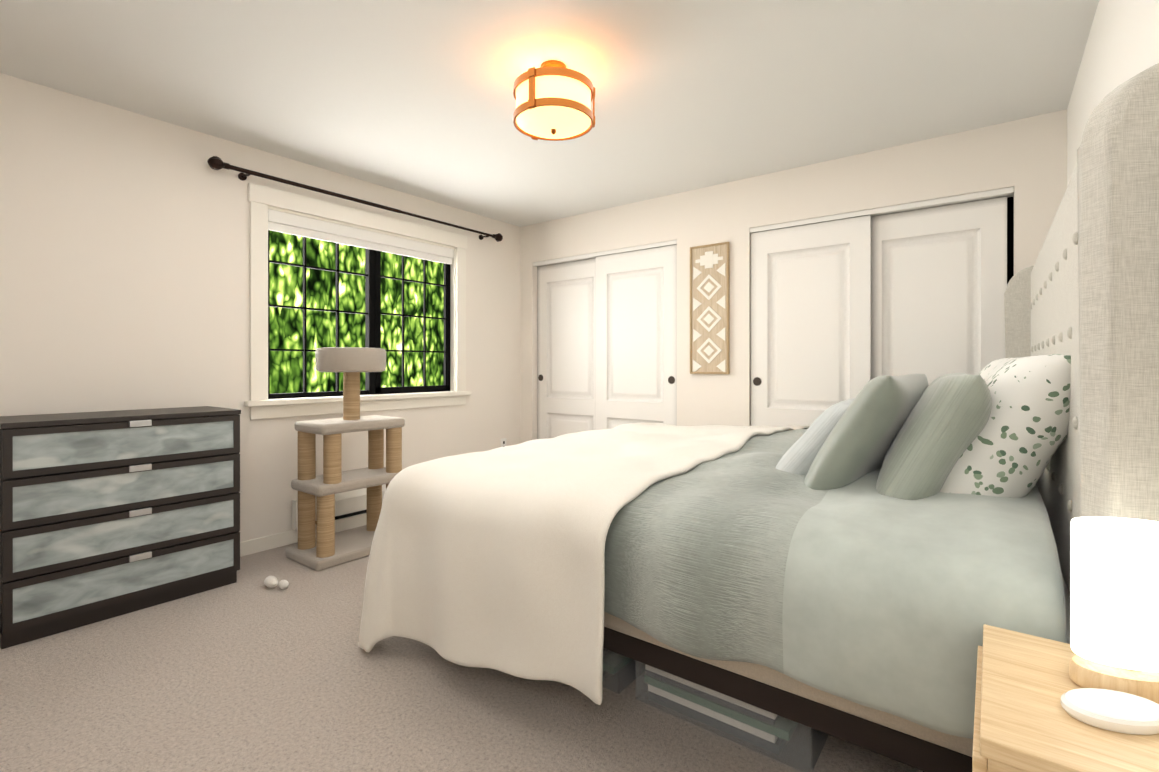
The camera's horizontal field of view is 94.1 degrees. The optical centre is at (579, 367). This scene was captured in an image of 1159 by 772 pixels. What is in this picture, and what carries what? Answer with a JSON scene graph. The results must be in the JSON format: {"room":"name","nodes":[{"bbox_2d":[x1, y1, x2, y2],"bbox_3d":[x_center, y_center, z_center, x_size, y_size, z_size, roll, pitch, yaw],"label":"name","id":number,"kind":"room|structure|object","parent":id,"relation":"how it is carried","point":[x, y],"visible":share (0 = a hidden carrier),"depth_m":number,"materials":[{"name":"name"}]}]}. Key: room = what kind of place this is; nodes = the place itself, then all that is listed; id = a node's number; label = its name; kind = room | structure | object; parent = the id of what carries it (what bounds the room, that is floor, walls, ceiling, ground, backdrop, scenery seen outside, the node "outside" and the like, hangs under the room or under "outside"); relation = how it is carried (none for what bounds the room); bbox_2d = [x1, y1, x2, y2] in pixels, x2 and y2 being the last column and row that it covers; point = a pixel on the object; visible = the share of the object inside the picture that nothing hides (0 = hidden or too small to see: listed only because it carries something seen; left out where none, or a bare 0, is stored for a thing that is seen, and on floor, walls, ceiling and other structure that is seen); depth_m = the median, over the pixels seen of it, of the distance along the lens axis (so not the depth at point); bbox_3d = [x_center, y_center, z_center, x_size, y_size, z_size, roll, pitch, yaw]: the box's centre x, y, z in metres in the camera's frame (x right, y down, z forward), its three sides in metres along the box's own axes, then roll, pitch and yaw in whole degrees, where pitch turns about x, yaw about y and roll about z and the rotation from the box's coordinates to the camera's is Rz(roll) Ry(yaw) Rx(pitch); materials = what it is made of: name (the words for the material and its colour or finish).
{"room":"bedroom","nodes":[
{"label":"bedroom","id":0,"kind":"room"},
{"bbox_2d":[0,73,519,541],"bbox_3d":[-1.888,-0.101,3.447,0.120,2.440,4.470,0,0,37],"label":"wall","id":1,"kind":"structure","parent":0,"point":[124,259],"depth_m":2.91,"materials":[{"name":"paint"}]},
{"bbox_2d":[240,513,366,556],"bbox_3d":[-1.834,1.077,3.407,0.015,0.085,4.230,0,0,37],"label":"baseboard","id":2,"kind":"structure","parent":1,"relation":"attached to","point":[252,546],"depth_m":3.36,"materials":[{"name":"white"}]},
{"bbox_2d":[292,484,385,529],"bbox_3d":[-1.306,0.931,4.042,0.060,0.183,1.620,0,0,37],"label":"baseboard heater","id":3,"kind":"object","parent":1,"relation":"attached to","point":[350,503],"visible":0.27,"depth_m":3.66,"materials":[{"name":"white metal"}]},
{"bbox_2d":[207,156,502,241],"bbox_3d":[-1.392,-1.141,3.898,0.120,0.070,2.260,0,0,37],"label":"curtain rod","id":4,"kind":"object","parent":1,"relation":"attached to","point":[216,163],"visible":1,"depth_m":3.46,"materials":[{"name":"brown metal"}]},
{"bbox_2d":[244,182,470,419],"bbox_3d":[-1.499,-0.394,3.911,0.175,1.415,1.720,0,0,37],"label":"window","id":5,"kind":"structure","parent":1,"relation":"in","point":[266,216],"depth_m":3.79,"materials":[{"name":"white wood"}]},
{"bbox_2d":[501,438,505,446],"bbox_3d":[-0.690,0.708,4.911,0.008,0.120,0.070,0,0,37],"label":"outlet","id":6,"kind":"object","parent":1,"relation":"attached to","point":[503,442],"visible":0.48,"depth_m":4.91,"materials":[{"name":"white plastic"}]},
{"bbox_2d":[0,525,922,771],"bbox_3d":[-0.108,1.150,2.517,4.080,0.060,5.150,0,0,37],"label":"floor","id":7,"kind":"structure","parent":0,"point":[249,670],"depth_m":1.78,"materials":[{"name":"carpet"}]},
{"bbox_2d":[0,406,240,648],"bbox_3d":[-2.179,0.670,2.582,0.456,0.900,0.850,0,0,37],"label":"dresser","id":8,"kind":"object","parent":7,"relation":"on","point":[104,515],"visible":1,"depth_m":2.39,"materials":[{"name":"black wood"}]},
{"bbox_2d":[264,576,288,588],"bbox_3d":[-1.540,1.092,2.738,0.147,0.056,0.080,0,0,37],"label":"toy","id":9,"kind":"object","parent":7,"relation":"on","point":[270,581],"visible":1,"depth_m":2.72,"materials":[{"name":"white fabric"}]},
{"bbox_2d":[286,347,404,570],"bbox_3d":[-1.394,0.502,3.303,0.400,1.235,0.620,0,0,37],"label":"cat tree","id":10,"kind":"object","parent":7,"relation":"on","point":[320,546],"visible":0.83,"depth_m":3.15,"materials":[{"name":"carpet"}]},
{"bbox_2d":[602,648,644,693],"bbox_3d":[0.100,1.036,2.113,0.400,0.165,0.400,0,0,37],"label":"storage bin","id":11,"kind":"object","parent":7,"relation":"on","point":[614,663],"visible":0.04,"depth_m":1.91,"materials":[{"name":"white plastic"}]},
{"bbox_2d":[636,661,827,771],"bbox_3d":[0.533,1.036,1.807,0.580,0.165,0.420,0,0,37],"label":"storage bin","id":12,"kind":"object","parent":7,"relation":"on","point":[772,733],"visible":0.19,"depth_m":1.64,"materials":[{"name":"white plastic"}]},
{"bbox_2d":[358,63,1158,771],"bbox_3d":[0.746,0.312,2.395,2.327,1.615,2.405,0,0,37],"label":"bed","id":13,"kind":"object","parent":7,"relation":"on","point":[868,561],"visible":1,"depth_m":1.35,"materials":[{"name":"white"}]},
{"bbox_2d":[358,423,809,704],"bbox_3d":[0.292,0.696,2.738,1.195,0.823,2.404,0,0,37],"label":"blanket","id":14,"kind":"object","parent":13,"relation":"on","point":[506,559],"depth_m":1.77,"materials":[{"name":"white fabric"}]},
{"bbox_2d":[604,429,1066,738],"bbox_3d":[0.714,0.554,2.428,2.049,0.501,2.317,0,0,37],"label":"duvet","id":15,"kind":"object","parent":13,"relation":"on","point":[869,592],"depth_m":1.25,"materials":[{"name":"fabric"}]},
{"bbox_2d":[972,624,1158,771],"bbox_3d":[0.746,0.796,0.748,0.319,0.650,0.383,0,0,37],"label":"nightstand","id":16,"kind":"object","parent":7,"relation":"on","point":[1024,721],"visible":0.85,"depth_m":0.72,"materials":[{"name":"brown wood"}]},
{"bbox_2d":[1061,688,1158,734],"bbox_3d":[0.721,0.462,0.726,0.112,0.017,0.096,0,0,37],"label":"dish","id":17,"kind":"object","parent":16,"relation":"on","point":[1117,711],"visible":1,"depth_m":0.72,"materials":[{"name":"white ceramic"}]},
{"bbox_2d":[1069,517,1158,703],"bbox_3d":[0.845,0.350,0.791,0.196,0.241,0.150,0,0,37],"label":"table lamp","id":18,"kind":"object","parent":16,"relation":"on","point":[1114,630],"visible":1,"depth_m":0.77,"materials":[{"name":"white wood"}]},
{"bbox_2d":[0,0,1098,226],"bbox_3d":[-0.108,-1.350,2.515,4.080,0.060,5.150,0,0,37],"label":"ceiling","id":19,"kind":"structure","parent":0,"point":[415,98],"depth_m":2.46,"materials":[{"name":"paint"}]},
{"bbox_2d":[513,60,594,140],"bbox_3d":[-0.117,-1.171,2.373,0.353,0.296,0.359,0,0,37],"label":"ceiling light","id":20,"kind":"object","parent":19,"relation":"attached to","point":[553,98],"visible":1,"depth_m":2.26,"materials":[{"name":"glass"}]},
{"bbox_2d":[520,109,1066,443],"bbox_3d":[1.188,-0.101,4.213,4.080,2.440,0.720,0,0,37],"label":"wall","id":21,"kind":"structure","parent":0,"point":[1026,158],"depth_m":3.73,"materials":[{"name":"paint"}]},
{"bbox_2d":[533,240,676,438],"bbox_3d":[0.182,0.068,4.593,1.476,2.076,0.096,0,0,37],"label":"closet doors","id":22,"kind":"structure","parent":21,"relation":"in","point":[606,339],"depth_m":4.51,"materials":[{"name":"white wood"}]},
{"bbox_2d":[690,242,729,373],"bbox_3d":[0.944,-0.421,3.927,0.300,0.940,0.022,0,0,37],"label":"wall art","id":23,"kind":"object","parent":21,"relation":"attached to","point":[709,308],"visible":0.98,"depth_m":3.92,"materials":[{"name":"brown wood"}]},
{"bbox_2d":[750,187,1013,426],"bbox_3d":[1.788,0.069,3.367,1.436,2.076,0.096,0,0,37],"label":"closet doors","id":24,"kind":"structure","parent":21,"relation":"in","point":[846,306],"depth_m":3.34,"materials":[{"name":"white wood"}]},
{"bbox_2d":[1067,0,1158,185],"bbox_3d":[1.259,-0.099,1.044,0.120,2.440,4.470,0,0,37],"label":"wall","id":25,"kind":"structure","parent":0,"point":[1122,45],"depth_m":1.77,"materials":[{"name":"white paint"}]},
{"label":"outside","id":26,"kind":"structure","parent":0,"visible":0},
{"bbox_2d":[270,230,443,393],"bbox_3d":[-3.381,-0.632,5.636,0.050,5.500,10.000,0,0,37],"label":"trees","id":27,"kind":"object","parent":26,"point":[286,330],"depth_m":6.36,"materials":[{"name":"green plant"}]}
]}

